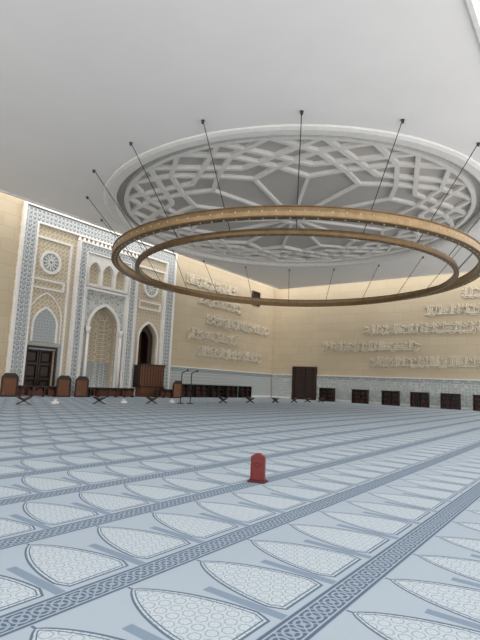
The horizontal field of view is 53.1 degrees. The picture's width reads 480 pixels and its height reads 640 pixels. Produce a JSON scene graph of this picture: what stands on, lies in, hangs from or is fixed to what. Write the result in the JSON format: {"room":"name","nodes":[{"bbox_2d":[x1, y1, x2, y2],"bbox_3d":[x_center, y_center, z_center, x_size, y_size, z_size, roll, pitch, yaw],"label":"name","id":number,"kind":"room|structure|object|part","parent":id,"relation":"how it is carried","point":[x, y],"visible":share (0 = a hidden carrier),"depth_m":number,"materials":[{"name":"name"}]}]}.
{"room":"mosque","nodes":[
{"label":"mosque","id":0,"kind":"room"},
{"bbox_2d":[38,235,165,387],"bbox_3d":[-11.869,0.378,41.575,0.400,12.290,14.350,-3,-9,36],"label":"wall","id":1,"kind":"structure","parent":0,"point":[101,263],"depth_m":42.03,"materials":[{"name":"white stone"}]},
{"bbox_3d":[-15.150,-0.329,37.374,0.140,12.290,3.600,-3,-9,36],"label":"bay frame","id":2,"kind":"part","parent":1,"relation":"part of","materials":[{"name":"beige stone"}]},
{"bbox_2d":[21,221,168,384],"bbox_3d":[-11.761,-0.110,41.858,0.280,13.340,14.200,-3,-9,36],"label":"trim","id":3,"kind":"structure","parent":1,"relation":"attached to","point":[39,222],"depth_m":38.56,"materials":[{"name":"white stone"}]},
{"bbox_2d":[82,304,119,387],"bbox_3d":[-11.883,2.543,41.319,0.200,7.932,3.440,-3,-9,36],"label":"niche archivolt","id":4,"kind":"object","parent":1,"relation":"attached to","point":[96,309],"depth_m":42.25,"materials":[{"name":"white stone"}]},
{"bbox_2d":[80,289,124,387],"bbox_3d":[-12.000,2.027,41.492,0.150,8.990,4.500,-3,-9,36],"label":"niche spandrel","id":5,"kind":"object","parent":1,"relation":"attached to","point":[94,299],"depth_m":41.78,"materials":[{"name":"white stone"}]},
{"bbox_3d":[-11.897,1.972,41.424,0.400,9.090,4.600,-3,-9,36],"label":"niche frame","id":6,"kind":"part","parent":1,"relation":"part of","materials":[{"name":"white stone"}]},
{"bbox_2d":[70,242,136,395],"bbox_3d":[-11.808,0.189,41.655,0.420,12.690,6.100,-3,-9,36],"label":"pilasters","id":7,"kind":"object","parent":1,"relation":"attached to","point":[86,247],"depth_m":40.16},
{"bbox_2d":[76,251,131,387],"bbox_3d":[-11.797,0.485,41.598,0.480,12.090,4.860,-3,-9,36],"label":"trim","id":8,"kind":"structure","parent":1,"relation":"attached to","point":[88,252],"depth_m":41.33,"materials":[{"name":"white stone"}]},
{"bbox_2d":[87,268,128,291],"bbox_3d":[-11.513,-3.477,42.046,0.160,1.300,4.420,-3,-9,36],"label":"colonnette","id":9,"kind":"object","parent":1,"relation":"attached to","point":[88,268],"visible":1,"depth_m":41.47,"materials":[{"name":"white stone"}]},
{"bbox_3d":[-11.646,-3.989,42.230,0.350,2.750,4.600,-3,-9,36],"label":"triple arch panel","id":10,"kind":"part","parent":1,"relation":"part of","materials":[{"name":"white stone"}]},
{"bbox_3d":[-8.798,1.095,45.929,0.140,12.290,3.600,-3,-9,36],"label":"bay frame","id":11,"kind":"part","parent":1,"relation":"part of","materials":[{"name":"beige stone"}]},
{"bbox_2d":[0,192,274,387],"bbox_3d":[-14.716,-1.773,38.863,0.500,15.600,64.000,-3,-9,36],"label":"wall","id":12,"kind":"structure","parent":0,"point":[188,312],"depth_m":51.83,"materials":[{"name":"beige stone"}]},
{"bbox_2d":[25,350,49,385],"bbox_3d":[-15.764,4.006,37.109,0.100,3.600,2.300,-3,-9,36],"label":"back door","id":13,"kind":"structure","parent":12,"relation":"in","point":[28,350],"depth_m":37.28,"materials":[{"name":"brown wood"}]},
{"bbox_2d":[25,349,52,385],"bbox_3d":[-15.664,4.010,37.034,0.150,3.580,2.260,-3,-9,36],"label":"door leaves","id":14,"kind":"structure","parent":12,"relation":"in","point":[31,356],"depth_m":37.10,"materials":[{"name":"brown wood"}]},
{"bbox_2d":[4,201,172,387],"bbox_3d":[-11.906,-0.718,42.067,0.150,14.595,16.500,-3,-9,36],"label":"decorative wall panel","id":15,"kind":"object","parent":12,"relation":"attached to","point":[143,316],"visible":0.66,"depth_m":39.05,"materials":[{"name":"beige stone"}]},
{"bbox_2d":[23,345,57,385],"bbox_3d":[-15.345,3.890,36.817,0.130,3.770,2.600,-3,-9,36],"label":"door","id":16,"kind":"structure","parent":15,"relation":"attached to","point":[28,346],"depth_m":37.34,"materials":[{"name":"brown wood"}]},
{"bbox_2d":[29,307,57,342],"bbox_3d":[-15.164,0.331,37.275,0.180,2.776,2.220,-3,-9,36],"label":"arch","id":17,"kind":"object","parent":15,"relation":"attached to","point":[44,308],"visible":1,"depth_m":37.01,"materials":[{"name":"white stone"}]},
{"bbox_2d":[32,309,55,342],"bbox_3d":[-15.200,0.420,37.287,0.100,2.600,1.900,-3,-9,36],"label":"tympanum","id":18,"kind":"object","parent":15,"relation":"attached to","point":[44,327],"visible":1,"depth_m":37.26,"materials":[{"name":"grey tile"}]},
{"bbox_2d":[27,342,60,385],"bbox_3d":[-15.364,3.782,36.849,0.070,3.990,3.300,-3,-9,36],"label":"door frame","id":19,"kind":"structure","parent":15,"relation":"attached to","point":[28,343],"depth_m":37.84,"materials":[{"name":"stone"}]},
{"bbox_2d":[31,292,61,343],"bbox_3d":[-15.174,-0.229,37.376,0.090,3.910,2.900,-3,-9,36],"label":"arch","id":20,"kind":"object","parent":15,"relation":"attached to","point":[50,295],"visible":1,"depth_m":38.24,"materials":[{"name":"white stone"}]},
{"bbox_2d":[33,277,64,292],"bbox_3d":[-15.044,-2.750,37.698,0.130,0.800,2.800,-3,-9,36],"label":"cartouche","id":21,"kind":"object","parent":15,"relation":"attached to","point":[62,284],"visible":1,"depth_m":37.82,"materials":[{"name":"white stone"}]},
{"bbox_2d":[39,251,61,273],"bbox_3d":[-14.955,-4.533,37.929,0.150,1.900,1.900,-3,-9,36],"label":"medallion","id":22,"kind":"object","parent":15,"relation":"attached to","point":[44,269],"visible":1,"depth_m":37.73,"materials":[{"name":"white stone"}]},
{"bbox_2d":[43,254,58,271],"bbox_3d":[-14.987,-4.531,37.952,0.070,1.440,1.440,-3,-9,36],"label":"ornament","id":23,"kind":"object","parent":22,"relation":"attached to","point":[46,255],"depth_m":37.94,"materials":[{"name":"white stone"}]},
{"bbox_2d":[44,255,57,269],"bbox_3d":[-14.934,-4.534,37.914,0.080,1.240,1.240,-3,-9,36],"label":"rays","id":24,"kind":"object","parent":22,"relation":"attached to","point":[50,262],"visible":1,"depth_m":37.91,"materials":[{"name":"white stone"}]},
{"bbox_2d":[10,205,175,388],"bbox_3d":[-11.764,-0.579,41.938,0.220,14.290,16.100,-3,-9,36],"label":"border","id":25,"kind":"object","parent":15,"relation":"attached to","point":[34,215],"depth_m":36.91,"materials":[{"name":"blue tile"}]},
{"bbox_2d":[131,364,134,387],"bbox_3d":[-9.919,5.503,44.149,0.070,2.990,0.310,-3,-9,36],"label":"dado","id":26,"kind":"object","parent":15,"relation":"attached to","point":[133,364],"visible":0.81,"depth_m":44.16,"materials":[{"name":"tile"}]},
{"bbox_2d":[133,322,157,395],"bbox_3d":[-8.899,3.670,45.576,0.180,7.088,2.660,-3,-9,36],"label":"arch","id":27,"kind":"object","parent":15,"relation":"attached to","point":[146,323],"visible":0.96,"depth_m":45.45,"materials":[{"name":"white stone"}]},
{"bbox_2d":[138,300,160,311],"bbox_3d":[-8.692,-1.326,46.254,0.130,0.800,2.800,-3,-9,36],"label":"cartouche","id":28,"kind":"object","parent":15,"relation":"attached to","point":[139,301],"visible":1,"depth_m":46.14,"materials":[{"name":"white stone"}]},
{"bbox_2d":[143,284,158,297],"bbox_3d":[-8.603,-3.109,46.484,0.150,1.900,1.900,-3,-9,36],"label":"medallion","id":29,"kind":"object","parent":15,"relation":"attached to","point":[144,285],"visible":0.59,"depth_m":46.12,"materials":[{"name":"white stone"}]},
{"bbox_2d":[146,285,155,293],"bbox_3d":[-8.583,-3.110,46.469,0.080,1.240,1.240,-3,-9,36],"label":"rays","id":30,"kind":"object","parent":29,"relation":"attached to","point":[151,288],"visible":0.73,"depth_m":46.41,"materials":[{"name":"white stone"}]},
{"bbox_2d":[146,285,156,294],"bbox_3d":[-8.636,-3.108,46.508,0.070,1.440,1.440,-3,-9,36],"label":"ornament","id":31,"kind":"object","parent":29,"relation":"attached to","point":[146,285],"depth_m":46.40,"materials":[{"name":"white stone"}]},
{"bbox_2d":[87,309,110,387],"bbox_3d":[-13.026,2.727,42.137,1.125,7.700,3.000,-3,-9,36],"label":"apse","id":32,"kind":"object","parent":12,"relation":"attached to","point":[100,331],"visible":0.36,"depth_m":43.12,"materials":[{"name":"beige stone"}]},
{"bbox_2d":[86,362,107,387],"bbox_3d":[-13.106,5.102,41.801,1.095,2.900,2.920,-3,-9,36],"label":"dado","id":33,"kind":"object","parent":32,"relation":"attached to","point":[97,373],"depth_m":42.73,"materials":[{"name":"grey tile"}]},
{"bbox_2d":[186,273,237,295],"bbox_3d":[-2.994,-3.816,54.408,0.116,1.337,9.063,-3,-9,36],"label":"relief","id":34,"kind":"object","parent":12,"relation":"attached to","point":[192,279],"visible":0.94,"depth_m":53.85,"materials":[{"name":"stone"}]},
{"bbox_2d":[186,327,238,345],"bbox_3d":[-2.885,1.922,54.149,0.116,1.313,9.226,-3,-9,36],"label":"relief","id":35,"kind":"object","parent":12,"relation":"attached to","point":[193,331],"visible":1,"depth_m":54.09,"materials":[{"name":"stone"}]},
{"bbox_2d":[169,371,270,394],"bbox_3d":[-1.652,7.588,55.514,0.080,2.590,19.180,-3,-9,36],"label":"tiles","id":36,"kind":"structure","parent":12,"relation":"attached to","point":[260,385],"depth_m":55.44,"materials":[{"name":"grey tile"}]},
{"bbox_2d":[199,298,241,314],"bbox_3d":[-2.103,-1.809,55.480,0.116,1.324,7.955,-3,-9,36],"label":"relief","id":37,"kind":"object","parent":12,"relation":"attached to","point":[234,305],"visible":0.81,"depth_m":55.65,"materials":[{"name":"stone"}]},
{"bbox_2d":[170,367,270,376],"bbox_3d":[-1.577,6.107,55.704,0.100,0.400,19.180,-3,-9,36],"label":"frieze","id":38,"kind":"object","parent":12,"relation":"attached to","point":[171,368],"visible":0.88,"depth_m":54.46},
{"bbox_2d":[171,366,269,373],"bbox_3d":[-1.541,5.859,55.719,0.160,0.100,19.180,-3,-9,36],"label":"cap","id":39,"kind":"object","parent":12,"relation":"attached to","point":[171,366],"visible":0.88,"depth_m":54.24,"materials":[{"name":"white stone"}]},
{"bbox_2d":[196,345,261,363],"bbox_3d":[-0.970,4.141,56.602,0.116,1.336,12.655,-3,-9,36],"label":"relief","id":40,"kind":"object","parent":12,"relation":"attached to","point":[202,352],"visible":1,"depth_m":55.99,"materials":[{"name":"stone"}]},
{"bbox_2d":[205,314,269,336],"bbox_3d":[0.076,0.773,58.267,0.116,1.337,13.053,-3,-9,36],"label":"relief","id":41,"kind":"object","parent":12,"relation":"attached to","point":[228,324],"visible":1,"depth_m":57.48,"materials":[{"name":"stone"}]},
{"bbox_2d":[237,395,270,396],"bbox_3d":[-1.652,8.749,55.321,0.050,0.240,19.180,-3,-9,36],"label":"baseboard","id":42,"kind":"structure","parent":12,"relation":"attached to","point":[237,395],"depth_m":61.02,"materials":[{"name":"white stone"}]},
{"bbox_2d":[252,290,260,306],"bbox_3d":[2.062,-2.736,61.247,0.150,1.800,1.700,-3,-9,36],"label":"surround","id":43,"kind":"object","parent":12,"relation":"attached to","point":[253,291],"visible":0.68,"depth_m":61.16,"materials":[{"name":"brown wood"}]},
{"bbox_2d":[0,396,479,639],"bbox_3d":[0.584,5.278,26.646,39.000,0.200,64.500,-3,-9,36],"label":"floor","id":44,"kind":"structure","parent":0,"point":[135,519],"depth_m":5.64,"materials":[{"name":"carpet"}]},
{"bbox_2d":[16,396,31,404],"bbox_3d":[-11.344,4.220,25.185,0.723,0.441,0.418,8,-9,-34],"label":"stand","id":45,"kind":"object","parent":44,"relation":"on","point":[19,397],"visible":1,"depth_m":25.07,"materials":[{"name":"brown wood"}]},
{"bbox_2d":[0,373,71,396],"bbox_3d":[-14.711,4.725,34.637,0.560,1.620,5.400,-3,-9,36],"label":"bookshelf","id":46,"kind":"object","parent":44,"relation":"on","point":[9,387],"visible":0.99,"depth_m":34.30,"materials":[{"name":"brown wood"}]},
{"bbox_3d":[-15.816,4.470,32.861,0.100,1.540,1.100,-3,-9,36],"label":"panel","id":47,"kind":"part","parent":46,"relation":"part of","materials":[{"name":"red wood"}]},
{"bbox_3d":[-15.750,4.432,32.818,0.060,1.610,1.200,-3,-9,36],"label":"frame","id":48,"kind":"part","parent":46,"relation":"part of","materials":[{"name":"brown wood"}]},
{"bbox_2d":[17,388,54,394],"bbox_3d":[-14.928,5.124,34.430,0.220,0.496,3.520,-3,-9,36],"label":"books","id":49,"kind":"object","parent":46,"relation":"on","point":[21,391],"depth_m":34.66,"materials":[{"name":"red paper"}]},
{"bbox_3d":[-14.794,5.144,34.629,0.400,0.780,4.200,-3,-9,36],"label":"shelf","id":50,"kind":"part","parent":46,"relation":"part of","materials":[{"name":"brown wood"}]},
{"bbox_3d":[-13.334,5.026,36.203,0.100,1.540,1.100,-3,-9,36],"label":"panel","id":51,"kind":"part","parent":46,"relation":"part of","materials":[{"name":"red wood"}]},
{"bbox_3d":[-13.268,4.988,36.161,0.060,1.610,1.200,-3,-9,36],"label":"frame","id":52,"kind":"part","parent":46,"relation":"part of","materials":[{"name":"brown wood"}]},
{"bbox_2d":[51,399,58,403],"bbox_3d":[-10.557,4.648,27.419,0.230,0.250,0.340,-3,-9,36],"label":"tissue box","id":53,"kind":"object","parent":44,"relation":"on","point":[55,401],"visible":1,"depth_m":27.33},
{"bbox_2d":[5,201,177,388],"bbox_3d":[-11.725,-0.730,41.935,0.300,14.590,16.500,-3,-9,36],"label":"outer border","id":54,"kind":"object","parent":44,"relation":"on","point":[26,203],"visible":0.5,"depth_m":36.08,"materials":[{"name":"white stone"}]},
{"bbox_2d":[92,397,105,403],"bbox_3d":[-8.508,4.856,29.005,0.723,0.441,0.418,8,-9,-36],"label":"stand","id":55,"kind":"object","parent":44,"relation":"on","point":[96,398],"visible":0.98,"depth_m":28.89,"materials":[{"name":"brown wood"}]},
{"bbox_2d":[65,240,137,387],"bbox_3d":[-11.772,0.113,41.641,0.500,12.840,6.400,-3,-9,36],"label":"central trim","id":56,"kind":"object","parent":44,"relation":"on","point":[79,242],"visible":0.58,"depth_m":39.45,"materials":[{"name":"white stone"}]},
{"bbox_2d":[78,236,137,256],"bbox_3d":[-11.513,-6.460,42.544,0.400,0.450,6.602,-3,-9,36],"label":"cresting","id":57,"kind":"object","parent":56,"relation":"on","point":[79,238],"visible":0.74,"depth_m":41.71,"materials":[{"name":"white stone"}]},
{"bbox_2d":[83,326,123,396],"bbox_3d":[-11.755,3.624,41.044,0.440,5.750,3.869,-3,-9,36],"label":"niche columns","id":58,"kind":"object","parent":44,"relation":"on","point":[88,328],"visible":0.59,"depth_m":42.03,"materials":[{"name":"white stone"}]},
{"bbox_2d":[74,376,136,396],"bbox_3d":[-11.018,5.553,39.611,0.560,1.620,6.300,-3,-9,36],"label":"bookshelf","id":59,"kind":"object","parent":44,"relation":"on","point":[82,389],"visible":0.98,"depth_m":38.87,"materials":[{"name":"brown wood"}]},
{"bbox_3d":[-12.389,5.238,37.477,0.100,1.540,1.100,-3,-9,36],"label":"panel","id":60,"kind":"part","parent":59,"relation":"part of","materials":[{"name":"red wood"}]},
{"bbox_3d":[-12.323,5.200,37.434,0.060,1.610,1.200,-3,-9,36],"label":"frame","id":61,"kind":"part","parent":59,"relation":"part of","materials":[{"name":"brown wood"}]},
{"bbox_2d":[88,390,132,395],"bbox_3d":[-10.973,6.011,39.758,0.220,0.495,5.310,-3,-9,36],"label":"books","id":62,"kind":"object","parent":59,"relation":"on","point":[90,392],"depth_m":39.87,"materials":[{"name":"brown paper"}]},
{"bbox_3d":[-10.924,6.012,39.842,0.400,0.780,5.700,-3,-9,36],"label":"shelf","id":63,"kind":"part","parent":59,"relation":"part of","materials":[{"name":"brown wood"}]},
{"bbox_2d":[133,325,165,396],"bbox_3d":[-8.823,3.627,46.343,3.100,7.400,4.300,-3,-9,36],"label":"minbar","id":64,"kind":"object","parent":44,"relation":"on","point":[148,377],"visible":0.62,"depth_m":44.96,"materials":[{"name":"brown wood"}]},
{"bbox_3d":[-8.561,5.252,45.062,1.300,2.170,3.000,-3,-9,36],"label":"balcony rail","id":65,"kind":"part","parent":64,"relation":"part of","materials":[{"name":"brown wood"}]},
{"bbox_2d":[146,397,156,403],"bbox_3d":[-5.967,5.425,32.427,0.723,0.441,0.418,8,-9,-33],"label":"stand","id":66,"kind":"object","parent":44,"relation":"on","point":[149,398],"visible":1,"depth_m":32.33,"materials":[{"name":"brown wood"}]},
{"bbox_2d":[154,381,181,397],"bbox_3d":[-6.584,6.391,44.410,0.560,1.620,3.000,-3,-9,36],"label":"bookshelf","id":67,"kind":"object","parent":44,"relation":"on","point":[175,391],"visible":0.94,"depth_m":44.52,"materials":[{"name":"brown wood"}]},
{"bbox_3d":[-6.845,6.770,44.163,0.400,0.780,2.400,-3,-9,36],"label":"shelf","id":68,"kind":"part","parent":67,"relation":"part of","materials":[{"name":"brown wood"}]},
{"bbox_2d":[159,391,170,396],"bbox_3d":[-6.885,6.779,44.091,0.220,0.481,2.040,-3,-9,36],"label":"books","id":69,"kind":"object","parent":67,"relation":"on","point":[161,393],"depth_m":43.94,"materials":[{"name":"brown paper"}]},
{"bbox_3d":[-5.917,6.533,45.022,0.100,1.540,1.100,-3,-9,36],"label":"panel","id":70,"kind":"part","parent":67,"relation":"part of","materials":[{"name":"red wood"}]},
{"bbox_3d":[-5.851,6.495,44.979,0.060,1.610,1.200,-3,-9,36],"label":"frame","id":71,"kind":"part","parent":67,"relation":"part of","materials":[{"name":"brown wood"}]},
{"bbox_2d":[176,369,188,403],"bbox_3d":[-4.145,4.747,34.341,0.690,2.450,0.580,-3,-9,36],"label":"microphone stand","id":72,"kind":"object","parent":44,"relation":"on","point":[187,369],"visible":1,"depth_m":34.34,"materials":[{"name":"black paint"}]},
{"bbox_2d":[182,384,194,396],"bbox_3d":[-5.492,7.135,48.502,0.580,1.320,2.100,-3,-9,36],"label":"bookcase","id":73,"kind":"object","parent":44,"relation":"on","point":[185,387],"visible":0.56,"depth_m":48.52,"materials":[{"name":"brown wood"}]},
{"bbox_2d":[182,386,191,395],"bbox_3d":[-5.549,7.172,48.523,0.200,0.928,1.697,-3,-9,36],"label":"books","id":74,"kind":"object","parent":73,"relation":"on","point":[185,389],"depth_m":48.44,"materials":[{"name":"brown paper"}]},
{"bbox_2d":[186,370,197,403],"bbox_3d":[-3.490,4.827,34.721,0.690,2.450,0.580,-3,-9,36],"label":"microphone stand","id":75,"kind":"object","parent":44,"relation":"on","point":[196,370],"visible":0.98,"depth_m":34.73,"materials":[{"name":"black paint"}]},
{"bbox_2d":[194,384,208,396],"bbox_3d":[-4.133,7.439,50.332,0.580,1.320,2.100,-3,-9,36],"label":"bookcase","id":76,"kind":"object","parent":44,"relation":"on","point":[199,390],"visible":0.98,"depth_m":50.24,"materials":[{"name":"brown wood"}]},
{"bbox_2d":[196,387,205,395],"bbox_3d":[-4.192,7.472,50.352,0.200,0.935,1.691,-3,-9,36],"label":"books","id":77,"kind":"object","parent":76,"relation":"on","point":[200,391],"depth_m":50.22,"materials":[{"name":"brown paper"}]},
{"bbox_2d":[208,385,223,397],"bbox_3d":[-2.597,7.784,52.401,0.580,1.320,2.100,-3,-9,36],"label":"bookcase","id":78,"kind":"object","parent":44,"relation":"on","point":[215,391],"visible":0.97,"depth_m":52.24,"materials":[{"name":"black paint"}]},
{"bbox_2d":[223,385,237,397],"bbox_3d":[-1.061,8.128,54.470,0.580,1.320,2.100,-3,-9,36],"label":"bookcase","id":79,"kind":"object","parent":44,"relation":"on","point":[229,391],"visible":0.99,"depth_m":54.38,"materials":[{"name":"black paint"}]},
{"bbox_2d":[238,386,251,397],"bbox_3d":[0.593,8.499,56.699,0.580,1.320,2.100,-3,-9,36],"label":"bookcase","id":80,"kind":"object","parent":44,"relation":"on","point":[243,391],"visible":0.99,"depth_m":56.52,"materials":[{"name":"black paint"}]},
{"bbox_2d":[247,453,267,483],"bbox_3d":[0.302,2.453,7.987,0.300,0.467,0.200,0,-8,21],"label":"stand","id":81,"kind":"object","parent":44,"relation":"on","point":[258,461],"visible":1,"depth_m":7.95,"materials":[{"name":"red wood"}]},
{"bbox_2d":[294,368,313,399],"bbox_3d":[8.091,8.049,60.368,2.900,3.850,0.180,-3,-9,36],"label":"leaves","id":82,"kind":"object","parent":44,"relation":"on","point":[303,378],"visible":0.91,"depth_m":60.34,"materials":[{"name":"brown wood"}]},
{"bbox_2d":[319,388,335,401],"bbox_3d":[10.332,8.846,56.937,1.950,1.570,0.580,-3,-9,36],"label":"bookcase","id":83,"kind":"object","parent":44,"relation":"on","point":[328,394],"visible":0.93,"depth_m":56.90,"materials":[{"name":"black paint"}]},
{"bbox_2d":[321,390,332,399],"bbox_3d":[10.354,8.905,56.987,1.540,1.148,0.200,-3,-9,36],"label":"books","id":84,"kind":"object","parent":83,"relation":"on","point":[326,394],"depth_m":56.94,"materials":[{"name":"brown paper"}]},
{"bbox_2d":[351,389,368,403],"bbox_3d":[13.635,8.675,54.514,1.950,1.570,0.580,-3,-9,36],"label":"bookcase","id":85,"kind":"object","parent":44,"relation":"on","point":[361,396],"visible":1,"depth_m":54.48,"materials":[{"name":"black paint"}]},
{"bbox_2d":[353,391,365,401],"bbox_3d":[13.668,8.733,54.556,1.568,1.149,0.200,-3,-9,36],"label":"books","id":86,"kind":"object","parent":85,"relation":"on","point":[358,396],"depth_m":54.53,"materials":[{"name":"brown paper"}]},
{"bbox_2d":[381,390,399,405],"bbox_3d":[16.454,8.528,52.445,1.950,1.570,0.580,-3,-9,36],"label":"bookcase","id":87,"kind":"object","parent":44,"relation":"on","point":[392,398],"visible":0.98,"depth_m":52.38,"materials":[{"name":"black paint"}]},
{"bbox_2d":[383,393,397,403],"bbox_3d":[16.471,8.587,52.498,1.529,1.150,0.200,-3,-9,36],"label":"books","id":88,"kind":"object","parent":87,"relation":"on","point":[388,398],"depth_m":52.43,"materials":[{"name":"brown paper"}]},
{"bbox_2d":[410,392,429,407],"bbox_3d":[18.952,8.399,50.613,1.950,1.570,0.580,-3,-9,36],"label":"bookcase","id":89,"kind":"object","parent":44,"relation":"on","point":[417,399],"visible":0.98,"depth_m":50.55,"materials":[{"name":"black paint"}]},
{"bbox_2d":[412,395,426,405],"bbox_3d":[18.978,8.462,50.658,1.553,1.138,0.200,-3,-9,36],"label":"books","id":90,"kind":"object","parent":89,"relation":"on","point":[417,400],"depth_m":50.60,"materials":[{"name":"brown paper"}]},
{"bbox_2d":[440,393,460,409],"bbox_3d":[21.409,8.271,48.810,1.950,1.570,0.580,-3,-9,36],"label":"bookcase","id":91,"kind":"object","parent":44,"relation":"on","point":[447,400],"visible":0.99,"depth_m":48.81,"materials":[{"name":"black paint"}]},
{"bbox_2d":[442,396,458,407],"bbox_3d":[21.432,8.336,48.857,1.548,1.137,0.200,-3,-9,36],"label":"books","id":92,"kind":"object","parent":91,"relation":"on","point":[447,401],"depth_m":48.81,"materials":[{"name":"brown paper"}]},
{"bbox_2d":[473,395,479,410],"bbox_3d":[23.866,8.143,47.008,1.950,1.570,0.580,-3,-9,36],"label":"bookcase","id":93,"kind":"object","parent":44,"relation":"on","point":[476,398],"visible":1,"depth_m":47.39,"materials":[{"name":"black paint"}]},
{"bbox_2d":[0,0,479,287],"bbox_3d":[-0.949,-8.759,27.920,28.400,0.600,59.000,-3,-9,36],"label":"ceiling","id":94,"kind":"structure","parent":0,"point":[81,81],"depth_m":19.17,"materials":[{"name":"white paint"}]},
{"bbox_2d":[0,0,479,288],"bbox_3d":[-0.909,-8.640,27.965,28.700,0.620,59.150,-3,-9,36],"label":"trim","id":95,"kind":"structure","parent":94,"relation":"attached to","point":[473,7],"depth_m":37.49,"materials":[{"name":"white paint"}]},
{"bbox_2d":[86,110,479,306],"bbox_3d":[4.135,-5.008,35.056,28.277,4.522,29.020,-2,-9,32],"label":"ring chandelier","id":96,"kind":"object","parent":94,"relation":"hanging from","point":[264,212],"visible":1,"depth_m":24.94,"materials":[{"name":"gold metal"}]},
{"bbox_2d":[104,124,479,267],"bbox_3d":[3.927,-7.362,35.565,27.100,0.560,27.100,-3,-9,36],"label":"rosette","id":97,"kind":"object","parent":94,"relation":"attached to","point":[341,166],"depth_m":30.03,"materials":[{"name":"white paint"}]},
{"bbox_2d":[271,272,479,409],"bbox_3d":[20.651,1.651,52.560,41.000,15.600,0.500,-3,-9,36],"label":"wall","id":98,"kind":"structure","parent":0,"point":[299,333],"depth_m":55.99,"materials":[{"name":"beige stone"}]},
{"bbox_2d":[271,396,290,398],"bbox_3d":[5.395,9.963,62.057,3.100,0.240,0.050,-3,-9,36],"label":"baseboard","id":99,"kind":"structure","parent":98,"relation":"attached to","point":[271,396],"depth_m":62.06,"materials":[{"name":"white stone"}]},
{"bbox_2d":[272,378,291,396],"bbox_3d":[5.486,8.808,62.263,3.100,2.590,0.080,-3,-9,36],"label":"tiles","id":100,"kind":"structure","parent":98,"relation":"attached to","point":[280,386],"depth_m":62.26,"materials":[{"name":"grey tile"}]},
{"bbox_2d":[272,374,291,377],"bbox_3d":[5.547,7.326,62.451,3.100,0.400,0.100,-3,-9,36],"label":"frieze","id":101,"kind":"object","parent":98,"relation":"attached to","point":[273,375],"visible":1,"depth_m":62.48},
{"bbox_2d":[291,366,316,399],"bbox_3d":[8.073,7.915,60.353,3.400,4.090,0.300,-3,-9,36],"label":"door frame","id":102,"kind":"structure","parent":98,"relation":"attached to","point":[293,367],"depth_m":60.10,"materials":[{"name":"brown wood"}]},
{"bbox_2d":[321,340,420,351],"bbox_3d":[14.946,3.088,56.129,12.170,1.329,0.116,-3,-9,36],"label":"relief","id":103,"kind":"object","parent":98,"relation":"attached to","point":[382,345],"visible":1,"depth_m":55.71,"materials":[{"name":"stone"}]},
{"bbox_2d":[316,398,472,409],"bbox_3d":[22.956,9.051,49.172,33.700,0.240,0.050,-3,-9,36],"label":"baseboard","id":104,"kind":"structure","parent":98,"relation":"attached to","point":[337,400],"depth_m":52.84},
{"bbox_2d":[316,379,479,407],"bbox_3d":[23.047,7.896,49.378,33.700,2.590,0.080,-3,-9,36],"label":"tiles","id":105,"kind":"structure","parent":98,"relation":"attached to","point":[343,391],"depth_m":53.11,"materials":[{"name":"grey tile"}]},
{"bbox_2d":[317,376,479,384],"bbox_3d":[23.108,6.414,49.566,33.700,0.400,0.100,-3,-9,36],"label":"frieze","id":106,"kind":"object","parent":98,"relation":"attached to","point":[318,377],"visible":1,"depth_m":53.25},
{"bbox_2d":[317,375,479,380],"bbox_3d":[23.102,6.162,49.575,33.700,0.100,0.160,-3,-9,36],"label":"cap","id":107,"kind":"object","parent":98,"relation":"attached to","point":[317,375],"visible":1,"depth_m":53.25,"materials":[{"name":"white stone"}]},
{"bbox_2d":[363,321,479,335],"bbox_3d":[21.752,0.854,51.448,17.856,1.335,0.116,-3,-9,36],"label":"relief","id":108,"kind":"object","parent":98,"relation":"attached to","point":[400,329],"visible":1,"depth_m":52.51,"materials":[{"name":"stone"}]},
{"bbox_2d":[370,356,479,368],"bbox_3d":[21.545,4.521,50.992,15.954,1.333,0.116,-3,-9,36],"label":"relief","id":109,"kind":"object","parent":98,"relation":"attached to","point":[432,359],"visible":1,"depth_m":52.00,"materials":[{"name":"stone"}]},
{"bbox_2d":[424,303,479,316],"bbox_3d":[25.059,-1.191,49.333,11.856,1.327,0.116,-3,-9,36],"label":"relief","id":110,"kind":"object","parent":98,"relation":"attached to","point":[441,312],"visible":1,"depth_m":51.13,"materials":[{"name":"stone"}]},
{"bbox_2d":[461,286,479,298],"bbox_3d":[27.073,-3.066,48.150,9.055,1.311,0.116,-3,-9,36],"label":"relief","id":111,"kind":"object","parent":98,"relation":"attached to","point":[472,288],"visible":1,"depth_m":50.24,"materials":[{"name":"stone"}]}
]}

